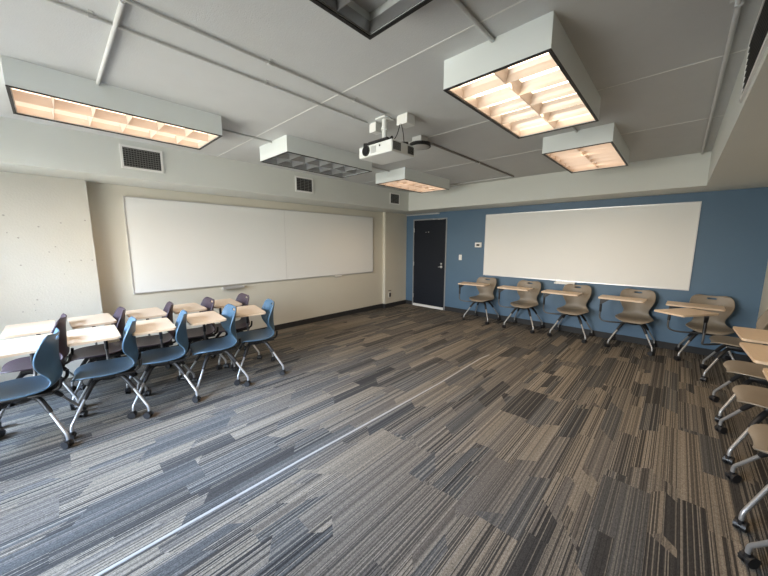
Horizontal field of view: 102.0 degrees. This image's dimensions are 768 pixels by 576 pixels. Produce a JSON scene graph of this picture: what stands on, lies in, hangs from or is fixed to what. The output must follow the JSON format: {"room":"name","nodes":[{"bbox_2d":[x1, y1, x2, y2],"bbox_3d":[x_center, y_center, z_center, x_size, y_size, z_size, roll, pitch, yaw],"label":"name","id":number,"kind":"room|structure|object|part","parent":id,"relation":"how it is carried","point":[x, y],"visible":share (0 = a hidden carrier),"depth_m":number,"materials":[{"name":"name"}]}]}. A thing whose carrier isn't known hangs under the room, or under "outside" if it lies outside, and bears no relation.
{"room":"classroom","nodes":[
{"label":"classroom","id":0,"kind":"room"},
{"bbox_2d":[0,171,104,382],"bbox_3d":[-4.152,-0.023,3.154,0.120,2.305,1.855,8,11,43],"label":"wall","id":1,"kind":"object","parent":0,"point":[48,266],"visible":0.6,"depth_m":3.44,"materials":[{"name":"paint"}]},
{"bbox_2d":[86,182,406,358],"bbox_3d":[-2.268,-0.532,5.274,0.285,2.710,8.000,8,11,43],"label":"wall","id":2,"kind":"structure","parent":0,"point":[305,298],"depth_m":5.40,"materials":[{"name":"beige paint"}]},
{"bbox_2d":[222,285,244,289],"bbox_3d":[-2.435,-0.014,5.029,0.077,0.046,0.322,8,11,43],"label":"marker tray","id":3,"kind":"object","parent":2,"relation":"attached to","point":[232,286],"visible":1,"depth_m":5.02,"materials":[{"name":"metal"}]},
{"bbox_2d":[122,196,372,293],"bbox_3d":[-1.791,-0.773,5.646,0.024,1.262,4.460,8,11,43],"label":"whiteboard","id":4,"kind":"object","parent":2,"relation":"attached to","point":[173,245],"visible":1,"depth_m":4.98,"materials":[{"name":"ceramic"}]},
{"bbox_2d":[110,300,405,358],"bbox_3d":[-1.494,0.664,6.127,0.097,0.100,5.933,8,11,43],"label":"baseboard","id":5,"kind":"structure","parent":2,"relation":"attached to","point":[349,312],"depth_m":6.52,"materials":[{"name":"rubber"}]},
{"bbox_2d":[0,0,762,192],"bbox_3d":[0.182,-1.614,2.926,6.820,0.120,8.200,8,11,43],"label":"ceiling","id":6,"kind":"structure","parent":0,"point":[616,42],"depth_m":1.98,"materials":[{"name":"paint"}]},
{"bbox_2d":[0,55,221,149],"bbox_3d":[-2.107,-1.417,2.546,0.618,0.172,1.251,8,11,43],"label":"ceiling light","id":7,"kind":"object","parent":6,"relation":"attached to","point":[33,90],"visible":1,"depth_m":2.37,"materials":[{"name":"white metal"}]},
{"bbox_3d":[-2.107,-1.434,2.543,0.588,0.012,1.221,8,11,43],"label":"lamp panel","id":8,"kind":"part","parent":7,"relation":"part of","materials":[{"name":"white plastic"}]},
{"bbox_2d":[96,0,125,84],"bbox_3d":[-1.609,-1.380,1.811,1.108,0.024,0.021,8,11,43],"label":"conduit","id":9,"kind":"object","parent":6,"relation":"attached to","point":[121,4],"visible":1,"depth_m":1.69,"materials":[{"name":"white metal"}]},
{"bbox_2d":[44,0,367,123],"bbox_3d":[-1.404,-1.350,1.587,0.064,0.023,3.640,8,11,43],"label":"conduit","id":10,"kind":"object","parent":6,"relation":"attached to","point":[89,14],"visible":1,"depth_m":1.82,"materials":[{"name":"white metal"}]},
{"bbox_2d":[0,116,420,213],"bbox_3d":[-1.911,-1.644,4.914,0.670,0.405,7.800,8,11,43],"label":"soffit","id":11,"kind":"structure","parent":6,"relation":"attached to","point":[26,147],"depth_m":3.79,"materials":[{"name":"paint"}]},
{"bbox_2d":[119,144,163,172],"bbox_3d":[-2.747,-1.465,3.538,0.015,0.249,0.389,8,11,43],"label":"air vent","id":12,"kind":"object","parent":11,"relation":"attached to","point":[132,157],"visible":1,"depth_m":3.53,"materials":[{"name":"white plastic"}]},
{"bbox_2d":[295,176,313,193],"bbox_3d":[-1.295,-1.679,5.065,0.015,0.239,0.334,8,11,43],"label":"air vent","id":13,"kind":"object","parent":11,"relation":"attached to","point":[302,184],"visible":1,"depth_m":5.06,"materials":[{"name":"white plastic"}]},
{"bbox_2d":[390,192,399,204],"bbox_3d":[0.234,-1.912,6.671,0.015,0.234,0.314,8,11,43],"label":"air vent","id":14,"kind":"object","parent":11,"relation":"attached to","point":[394,197],"visible":1,"depth_m":6.68,"materials":[{"name":"white plastic"}]},
{"bbox_2d":[222,129,271,142],"bbox_3d":[-1.472,-1.590,3.233,0.021,0.022,0.643,8,11,43],"label":"conduit","id":15,"kind":"object","parent":6,"relation":"attached to","point":[223,130],"visible":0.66,"depth_m":3.25,"materials":[{"name":"white metal"}]},
{"bbox_2d":[121,0,386,114],"bbox_3d":[-1.222,-1.323,1.403,0.064,0.023,3.620,8,11,43],"label":"conduit","id":16,"kind":"object","parent":6,"relation":"attached to","point":[130,2],"visible":1,"depth_m":1.80,"materials":[{"name":"white metal"}]},
{"bbox_2d":[260,135,371,177],"bbox_3d":[-0.815,-1.614,3.921,0.618,0.172,1.251,8,11,43],"label":"ceiling light","id":17,"kind":"object","parent":6,"relation":"attached to","point":[288,151],"visible":1,"depth_m":3.72,"materials":[{"name":"white metal"}]},
{"bbox_2d":[217,0,524,156],"bbox_3d":[-0.482,-1.495,2.493,4.723,0.013,0.008,8,11,43],"label":"conduit","id":18,"kind":"object","parent":6,"relation":"attached to","point":[521,0],"depth_m":1.93,"materials":[{"name":"white metal"}]},
{"bbox_2d":[310,0,432,39],"bbox_3d":[-0.270,-1.156,0.791,0.618,0.172,1.251,8,11,43],"label":"ceiling light","id":19,"kind":"object","parent":6,"relation":"attached to","point":[370,18],"visible":1,"depth_m":1.35,"materials":[{"name":"white metal"}]},
{"bbox_3d":[-0.270,-1.174,0.788,0.588,0.012,1.221,8,11,43],"label":"lamp panel","id":20,"kind":"part","parent":19,"relation":"part of","materials":[{"name":"white plastic"}]},
{"bbox_2d":[369,122,381,134],"bbox_3d":[-0.075,-1.514,2.952,0.081,0.087,0.096,8,11,43],"label":"junction box","id":21,"kind":"object","parent":6,"relation":"attached to","point":[375,127],"visible":0.89,"depth_m":2.93,"materials":[{"name":"white plastic"}]},
{"bbox_2d":[359,115,413,164],"bbox_3d":[0.020,-1.363,2.831,0.412,0.350,0.322,8,11,43],"label":"projector","id":22,"kind":"object","parent":6,"relation":"hanging from","point":[385,150],"visible":1,"depth_m":2.78,"materials":[{"name":"white plastic"}]},
{"bbox_3d":[0.005,-1.421,2.845,0.090,0.230,0.090,8,11,43],"label":"mount post","id":23,"kind":"part","parent":22,"relation":"part of","materials":[{"name":"white plastic"}]},
{"bbox_3d":[0.005,-1.534,2.828,0.120,0.012,0.120,8,11,43],"label":"ceiling plate","id":24,"kind":"part","parent":22,"relation":"part of","materials":[{"name":"white plastic"}]},
{"bbox_2d":[393,140,400,150],"bbox_3d":[0.110,-1.211,2.650,0.006,0.066,0.096,8,11,43],"label":"grille","id":25,"kind":"object","parent":22,"relation":"attached to","point":[396,144],"depth_m":2.65,"materials":[{"name":"black plastic"}]},
{"bbox_2d":[408,146,413,154],"bbox_3d":[0.238,-1.231,2.785,0.006,0.066,0.081,8,11,43],"label":"grille","id":26,"kind":"object","parent":22,"relation":"attached to","point":[410,148],"depth_m":2.79,"materials":[{"name":"black plastic"}]},
{"bbox_2d":[397,112,414,128],"bbox_3d":[0.196,-1.485,2.760,0.116,0.087,0.116,8,11,43],"label":"junction box","id":27,"kind":"object","parent":6,"relation":"attached to","point":[407,120],"visible":0.99,"depth_m":2.73,"materials":[{"name":"white plastic"}]},
{"bbox_2d":[376,167,449,192],"bbox_3d":[0.517,-1.815,5.320,0.618,0.172,1.251,8,11,43],"label":"ceiling light","id":28,"kind":"object","parent":6,"relation":"attached to","point":[404,178],"visible":1,"depth_m":5.09,"materials":[{"name":"white metal"}]},
{"bbox_2d":[409,135,430,150],"bbox_3d":[0.386,-1.557,3.337,0.232,0.110,0.232,8,11,43],"label":"ceiling speaker","id":29,"kind":"object","parent":6,"relation":"attached to","point":[420,142],"visible":0.87,"depth_m":3.28,"materials":[{"name":"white plastic"}]},
{"bbox_2d":[430,142,513,176],"bbox_3d":[1.325,-1.742,4.332,0.064,0.027,2.480,8,11,43],"label":"conduit","id":30,"kind":"object","parent":6,"relation":"attached to","point":[433,144],"visible":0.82,"depth_m":4.10,"materials":[{"name":"grey metal"}]},
{"bbox_2d":[452,0,493,42],"bbox_3d":[0.374,-1.329,1.478,0.064,0.026,0.654,8,11,43],"label":"conduit","id":31,"kind":"object","parent":6,"relation":"attached to","point":[457,3],"visible":1,"depth_m":1.55,"materials":[{"name":"white metal"}]},
{"bbox_2d":[449,176,510,185],"bbox_3d":[1.535,-1.912,5.491,1.270,0.022,0.408,8,11,43],"label":"conduit","id":32,"kind":"object","parent":6,"relation":"attached to","point":[505,176],"visible":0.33,"depth_m":5.58,"materials":[{"name":"white metal"}]},
{"bbox_2d":[443,10,600,138],"bbox_3d":[1.026,-1.355,2.179,0.618,0.172,1.251,8,11,43],"label":"ceiling light","id":33,"kind":"object","parent":6,"relation":"attached to","point":[531,80],"visible":1,"depth_m":1.93,"materials":[{"name":"white metal"}]},
{"bbox_3d":[1.026,-1.373,2.176,0.588,0.012,1.221,8,11,43],"label":"lamp panel","id":34,"kind":"part","parent":33,"relation":"part of","materials":[{"name":"white plastic"}]},
{"bbox_2d":[301,49,746,172],"bbox_3d":[0.385,-1.626,3.404,4.723,0.013,0.008,8,11,43],"label":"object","id":35,"kind":"structure","parent":6,"relation":"attached to","point":[744,49],"depth_m":2.09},
{"bbox_2d":[360,115,723,183],"bbox_3d":[1.266,-1.759,4.330,4.723,0.013,0.008,8,11,43],"label":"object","id":36,"kind":"structure","parent":6,"relation":"attached to","point":[721,115],"depth_m":3.19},
{"bbox_2d":[409,151,711,212],"bbox_3d":[2.501,-1.742,5.659,4.723,0.405,0.655,8,11,43],"label":"soffit","id":37,"kind":"structure","parent":6,"relation":"attached to","point":[688,173],"depth_m":4.81,"materials":[{"name":"paint"}]},
{"bbox_2d":[542,123,629,172],"bbox_3d":[2.354,-1.556,3.576,0.618,0.172,1.251,8,11,43],"label":"ceiling light","id":38,"kind":"object","parent":6,"relation":"attached to","point":[602,146],"visible":1,"depth_m":3.30,"materials":[{"name":"white metal"}]},
{"bbox_2d":[701,0,743,153],"bbox_3d":[1.488,-1.295,1.275,0.064,0.028,7.145,8,11,43],"label":"conduit","id":39,"kind":"object","parent":6,"relation":"attached to","point":[738,3],"visible":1,"depth_m":1.84,"materials":[{"name":"white metal"}]},
{"bbox_2d":[704,47,767,191],"bbox_3d":[2.144,-1.083,1.135,1.027,0.405,7.800,8,11,43],"label":"soffit","id":40,"kind":"structure","parent":6,"relation":"attached to","point":[739,155],"depth_m":2.32,"materials":[{"name":"paint"}]},
{"bbox_2d":[739,0,767,102],"bbox_3d":[1.388,-1.066,1.094,0.015,0.304,1.544,8,11,43],"label":"air vent","id":41,"kind":"object","parent":40,"relation":"attached to","point":[758,41],"visible":1,"depth_m":1.40,"materials":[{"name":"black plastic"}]},
{"bbox_2d":[0,304,767,575],"bbox_3d":[0.210,1.171,3.369,6.820,0.100,8.300,8,11,43],"label":"floor","id":42,"kind":"structure","parent":0,"point":[559,454],"depth_m":2.25,"materials":[{"name":"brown carpet"}]},
{"bbox_2d":[0,313,85,428],"bbox_3d":[-3.339,0.715,3.013,0.607,0.887,0.737,-7,11,-40],"label":"chair","id":43,"kind":"object","parent":42,"relation":"on","point":[23,364],"visible":0.72,"depth_m":2.95,"materials":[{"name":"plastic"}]},
{"bbox_3d":[-3.012,0.967,2.965,0.191,0.291,0.022,1,8,3],"label":"leg","id":44,"kind":"part","parent":43,"relation":"part of","materials":[{"name":"silver metal"}]},
{"bbox_2d":[0,328,87,448],"bbox_3d":[-2.870,0.792,2.495,0.593,0.887,0.746,-6,10,-35],"label":"chair","id":45,"kind":"object","parent":42,"relation":"on","point":[43,350],"visible":1,"depth_m":2.43,"materials":[{"name":"blue plastic"}]},
{"bbox_3d":[-3.094,1.031,2.519,0.191,0.291,0.022,1,8,8],"label":"leg","id":46,"kind":"part","parent":45,"relation":"part of","materials":[{"name":"silver metal"}]},
{"bbox_3d":[-2.548,1.047,2.421,0.191,0.291,0.022,1,8,8],"label":"leg","id":47,"kind":"part","parent":45,"relation":"part of","materials":[{"name":"silver metal"}]},
{"bbox_3d":[-2.782,1.000,2.742,0.023,0.291,0.191,2,8,10],"label":"leg","id":48,"kind":"part","parent":45,"relation":"part of","materials":[{"name":"silver metal"}]},
{"bbox_2d":[67,307,144,409],"bbox_3d":[-3.033,0.670,3.331,0.731,0.887,0.607,8,12,44],"label":"chair","id":49,"kind":"object","parent":42,"relation":"on","point":[96,352],"visible":0.77,"depth_m":3.27,"materials":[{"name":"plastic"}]},
{"bbox_3d":[-2.971,0.956,3.039,0.023,0.291,0.191,0,8,0],"label":"leg","id":50,"kind":"part","parent":49,"relation":"part of","materials":[{"name":"silver metal"}]},
{"bbox_2d":[64,316,153,440],"bbox_3d":[-2.544,0.738,2.870,0.592,0.887,0.699,-7,11,-39],"label":"chair","id":51,"kind":"object","parent":42,"relation":"on","point":[108,369],"visible":0.99,"depth_m":2.81,"materials":[{"name":"blue plastic"}]},
{"bbox_3d":[-2.528,1.022,2.592,0.023,0.291,0.191,1,8,6],"label":"leg","id":52,"kind":"part","parent":51,"relation":"part of","materials":[{"name":"silver metal"}]},
{"bbox_3d":[-2.781,0.977,2.899,0.191,0.291,0.022,1,8,5],"label":"leg","id":53,"kind":"part","parent":51,"relation":"part of","materials":[{"name":"silver metal"}]},
{"bbox_3d":[-2.484,0.942,3.139,0.023,0.291,0.191,1,8,6],"label":"leg","id":54,"kind":"part","parent":51,"relation":"part of","materials":[{"name":"silver metal"}]},
{"bbox_3d":[-2.231,0.988,2.833,0.191,0.291,0.022,1,8,5],"label":"leg","id":55,"kind":"part","parent":51,"relation":"part of","materials":[{"name":"silver metal"}]},
{"bbox_2d":[124,301,188,393],"bbox_3d":[-2.727,0.623,3.658,0.607,0.887,0.742,-6,11,-38],"label":"chair","id":56,"kind":"object","parent":42,"relation":"on","point":[149,342],"visible":0.64,"depth_m":3.59,"materials":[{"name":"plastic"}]},
{"bbox_2d":[127,310,200,418],"bbox_3d":[-2.264,0.693,3.186,0.592,0.887,0.699,-5,10,-34],"label":"chair","id":57,"kind":"object","parent":42,"relation":"on","point":[153,358],"visible":0.95,"depth_m":3.11,"materials":[{"name":"blue plastic"}]},
{"bbox_3d":[-2.276,0.977,2.908,0.023,0.291,0.191,2,8,11],"label":"leg","id":58,"kind":"part","parent":57,"relation":"part of","materials":[{"name":"silver metal"}]},
{"bbox_3d":[-2.500,0.928,3.236,0.191,0.291,0.022,2,8,10],"label":"leg","id":59,"kind":"part","parent":57,"relation":"part of","materials":[{"name":"silver metal"}]},
{"bbox_3d":[-2.182,0.898,3.449,0.023,0.291,0.191,2,8,11],"label":"leg","id":60,"kind":"part","parent":57,"relation":"part of","materials":[{"name":"silver metal"}]},
{"bbox_3d":[-1.958,0.946,3.121,0.191,0.291,0.022,2,8,10],"label":"leg","id":61,"kind":"part","parent":57,"relation":"part of","materials":[{"name":"silver metal"}]},
{"bbox_2d":[165,297,229,380],"bbox_3d":[-2.427,0.579,3.962,0.725,0.887,0.607,8,12,44],"label":"chair","id":62,"kind":"object","parent":42,"relation":"on","point":[194,334],"visible":0.63,"depth_m":3.94,"materials":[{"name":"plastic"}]},
{"bbox_2d":[185,304,250,398],"bbox_3d":[-1.917,0.649,3.493,0.592,0.887,0.699,-7,11,-40],"label":"chair","id":63,"kind":"object","parent":42,"relation":"on","point":[227,318],"visible":0.97,"depth_m":3.46,"materials":[{"name":"blue plastic"}]},
{"bbox_3d":[-2.154,0.888,3.515,0.191,0.291,0.022,1,8,3],"label":"leg","id":64,"kind":"part","parent":63,"relation":"part of","materials":[{"name":"silver metal"}]},
{"bbox_3d":[-1.891,0.933,3.216,0.023,0.291,0.191,1,8,5],"label":"leg","id":65,"kind":"part","parent":63,"relation":"part of","materials":[{"name":"silver metal"}]},
{"bbox_3d":[-1.601,0.897,3.465,0.191,0.291,0.022,1,8,3],"label":"leg","id":66,"kind":"part","parent":63,"relation":"part of","materials":[{"name":"silver metal"}]},
{"bbox_2d":[204,293,261,369],"bbox_3d":[-2.124,0.533,4.282,0.607,0.887,0.728,-8,11,-43],"label":"chair","id":67,"kind":"object","parent":42,"relation":"on","point":[241,300],"visible":0.56,"depth_m":4.26,"materials":[{"name":"plastic"}]},
{"bbox_2d":[230,299,285,385],"bbox_3d":[-1.607,0.598,3.847,0.592,0.887,0.699,-5,10,-33],"label":"chair","id":68,"kind":"object","parent":42,"relation":"on","point":[254,337],"visible":0.91,"depth_m":3.77,"materials":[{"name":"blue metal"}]},
{"bbox_3d":[-1.625,0.882,3.569,0.023,0.291,0.191,2,9,13],"label":"leg","id":69,"kind":"part","parent":68,"relation":"part of","materials":[{"name":"silver metal"}]},
{"bbox_3d":[-1.303,0.852,3.776,0.191,0.291,0.022,2,8,11],"label":"leg","id":70,"kind":"part","parent":68,"relation":"part of","materials":[{"name":"silver metal"}]},
{"bbox_2d":[94,355,488,575],"bbox_3d":[-0.436,1.247,2.474,0.045,0.004,5.610,8,11,43],"label":"floor strip","id":71,"kind":"object","parent":42,"relation":"on","point":[321,448],"visible":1,"depth_m":2.01,"materials":[{"name":"silver metal"}]},
{"bbox_2d":[458,277,499,324],"bbox_3d":[1.953,0.230,6.430,0.713,0.887,0.660,8,11,43],"label":"chair","id":72,"kind":"object","parent":42,"relation":"on","point":[485,287],"visible":1,"depth_m":6.45,"materials":[{"name":"beige plastic"}]},
{"bbox_2d":[497,280,543,333],"bbox_3d":[2.571,0.316,5.852,0.713,0.887,0.643,8,11,43],"label":"chair","id":73,"kind":"object","parent":42,"relation":"on","point":[528,293],"visible":1,"depth_m":5.86,"materials":[{"name":"beige plastic"}]},
{"bbox_3d":[2.338,0.290,5.862,0.356,0.167,0.049,4,9,26],"label":"desk arm","id":74,"kind":"part","parent":73,"relation":"part of","materials":[{"name":"grey metal"}]},
{"bbox_2d":[541,284,592,342],"bbox_3d":[3.150,0.393,5.331,0.727,0.887,0.649,8,11,43],"label":"chair","id":75,"kind":"object","parent":42,"relation":"on","point":[576,299],"visible":1,"depth_m":5.33,"materials":[{"name":"beige plastic"}]},
{"bbox_3d":[2.920,0.369,5.334,0.356,0.167,0.049,4,9,26],"label":"desk arm","id":76,"kind":"part","parent":75,"relation":"part of","materials":[{"name":"grey metal"}]},
{"bbox_2d":[598,288,655,355],"bbox_3d":[3.749,0.474,4.785,0.728,0.887,0.652,8,11,43],"label":"chair","id":77,"kind":"object","parent":42,"relation":"on","point":[636,306],"visible":1,"depth_m":4.78,"materials":[{"name":"beige plastic"}]},
{"bbox_3d":[3.535,0.718,4.779,0.141,0.291,0.143,8,11,43],"label":"leg","id":78,"kind":"part","parent":77,"relation":"part of","materials":[{"name":"silver metal"}]},
{"bbox_3d":[3.520,0.450,4.788,0.356,0.167,0.049,4,9,26],"label":"desk arm","id":79,"kind":"part","parent":77,"relation":"part of","materials":[{"name":"grey metal"}]},
{"bbox_3d":[3.826,0.758,4.508,0.023,0.291,0.191,0,8,-1],"label":"leg","id":80,"kind":"part","parent":77,"relation":"part of","materials":[{"name":"silver metal"}]},
{"bbox_2d":[666,294,734,360],"bbox_3d":[4.324,0.552,4.256,0.748,0.887,0.652,8,11,43],"label":"chair","id":81,"kind":"object","parent":42,"relation":"on","point":[724,305],"visible":0.88,"depth_m":4.24,"materials":[{"name":"beige plastic"}]},
{"bbox_3d":[4.380,0.757,4.520,0.023,0.291,0.191,0,8,-1],"label":"leg","id":82,"kind":"part","parent":81,"relation":"part of","materials":[{"name":"silver metal"}]},
{"bbox_3d":[4.117,0.797,4.244,0.191,0.291,0.022,0,8,-2],"label":"leg","id":83,"kind":"part","parent":81,"relation":"part of","materials":[{"name":"silver metal"}]},
{"bbox_3d":[4.102,0.529,4.253,0.356,0.167,0.049,4,9,26],"label":"desk arm","id":84,"kind":"part","parent":81,"relation":"part of","materials":[{"name":"grey metal"}]},
{"bbox_2d":[654,308,767,381],"bbox_3d":[3.877,0.636,3.685,1.062,0.885,0.748,8,12,44],"label":"chair","id":85,"kind":"object","parent":42,"relation":"on","point":[732,343],"visible":0.64,"depth_m":3.64,"materials":[{"name":"beige plastic"}]},
{"bbox_3d":[4.089,0.850,3.883,0.022,0.291,0.191,0,8,-1],"label":"leg","id":86,"kind":"part","parent":85,"relation":"part of","materials":[{"name":"silver metal"}]},
{"bbox_3d":[3.919,0.606,3.726,0.235,0.166,0.028,0,8,-4],"label":"desk arm","id":87,"kind":"part","parent":85,"relation":"part of","materials":[{"name":"grey metal"}]},
{"bbox_3d":[3.809,0.890,3.600,0.191,0.291,0.023,0,8,0],"label":"leg","id":88,"kind":"part","parent":85,"relation":"part of","materials":[{"name":"silver metal"}]},
{"bbox_2d":[709,326,767,421],"bbox_3d":[3.413,0.764,2.789,0.587,0.887,0.693,8,11,42],"label":"chair","id":89,"kind":"object","parent":42,"relation":"on","point":[753,371],"visible":0.84,"depth_m":2.83,"materials":[{"name":"beige plastic"}]},
{"bbox_3d":[3.360,0.967,3.064,0.023,0.291,0.191,0,8,-4],"label":"leg","id":90,"kind":"part","parent":89,"relation":"part of","materials":[{"name":"silver metal"}]},
{"bbox_3d":[3.091,1.010,2.770,0.191,0.291,0.023,0,8,-2],"label":"leg","id":91,"kind":"part","parent":89,"relation":"part of","materials":[{"name":"silver metal"}]},
{"bbox_2d":[714,342,767,464],"bbox_3d":[2.917,0.839,2.268,0.587,0.887,0.697,8,11,42],"label":"chair","id":92,"kind":"object","parent":42,"relation":"on","point":[753,396],"visible":1,"depth_m":2.34,"materials":[{"name":"beige plastic"}]},
{"bbox_3d":[2.863,1.042,2.541,0.023,0.291,0.191,0,8,-4],"label":"leg","id":93,"kind":"part","parent":92,"relation":"part of","materials":[{"name":"silver metal"}]},
{"bbox_3d":[2.594,1.085,2.248,0.191,0.291,0.023,0,8,-2],"label":"leg","id":94,"kind":"part","parent":92,"relation":"part of","materials":[{"name":"silver metal"}]},
{"bbox_2d":[725,368,767,532],"bbox_3d":[2.410,0.916,1.732,0.587,0.887,0.715,8,12,44],"label":"chair","id":95,"kind":"object","parent":42,"relation":"on","point":[758,433],"visible":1,"depth_m":1.84,"materials":[{"name":"beige plastic"}]},
{"bbox_3d":[2.360,1.120,2.001,0.022,0.291,0.191,0,8,-1],"label":"leg","id":96,"kind":"part","parent":95,"relation":"part of","materials":[{"name":"silver metal"}]},
{"bbox_3d":[2.079,1.161,1.718,0.191,0.291,0.023,0,8,0],"label":"leg","id":97,"kind":"part","parent":95,"relation":"part of","materials":[{"name":"silver metal"}]},
{"bbox_2d":[737,540,767,568],"bbox_3d":[1.865,0.995,1.180,0.715,0.887,0.587,-8,12,-44],"label":"chair","id":98,"kind":"object","parent":42,"relation":"on","point":[745,555],"visible":1,"depth_m":1.53,"materials":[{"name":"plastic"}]},
{"bbox_3d":[1.817,1.199,1.449,0.023,0.291,0.191,0,8,-1],"label":"leg","id":99,"kind":"part","parent":98,"relation":"part of","materials":[{"name":"silver metal"}]},
{"bbox_2d":[406,187,767,354],"bbox_3d":[2.922,-0.627,6.012,6.820,2.710,0.200,8,11,43],"label":"wall","id":100,"kind":"structure","parent":0,"point":[730,260],"depth_m":4.71,"materials":[{"name":"blue paint"}]},
{"bbox_2d":[406,212,439,215],"bbox_3d":[0.933,-1.792,7.575,0.990,0.030,0.035,8,11,43],"label":"conduit","id":101,"kind":"object","parent":100,"relation":"attached to","point":[438,212],"visible":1,"depth_m":7.51,"materials":[{"name":"metal"}]},
{"bbox_2d":[412,218,447,309],"bbox_3d":[1.116,-0.595,7.635,0.980,2.168,0.185,8,11,43],"label":"door","id":102,"kind":"structure","parent":100,"relation":"in","point":[429,235],"depth_m":7.59,"materials":[{"name":"navy paint"},{"name":"brushed metal"}]},
{"bbox_2d":[554,281,574,284],"bbox_3d":[3.244,-0.092,5.589,0.322,0.046,0.077,8,11,43],"label":"marker tray","id":103,"kind":"object","parent":100,"relation":"attached to","point":[555,282],"visible":1,"depth_m":5.61,"materials":[{"name":"white plastic"}]},
{"bbox_2d":[406,300,748,361],"bbox_3d":[2.745,0.661,6.218,5.973,0.100,0.012,8,11,43],"label":"baseboard","id":104,"kind":"structure","parent":100,"relation":"attached to","point":[690,349],"depth_m":5.25,"materials":[{"name":"rubber"}]},
{"bbox_2d":[483,201,701,290],"bbox_3d":[3.279,-0.744,5.499,3.162,1.261,0.024,8,11,43],"label":"whiteboard","id":105,"kind":"object","parent":100,"relation":"attached to","point":[651,245],"visible":1,"depth_m":5.19,"materials":[{"name":"ceramic"}]},
{"bbox_2d":[756,263,767,365],"bbox_3d":[2.392,0.112,0.931,0.550,2.710,8.000,8,11,43],"label":"wall","id":106,"kind":"structure","parent":0,"point":[764,299],"depth_m":3.95,"materials":[{"name":"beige paint"}]}
]}

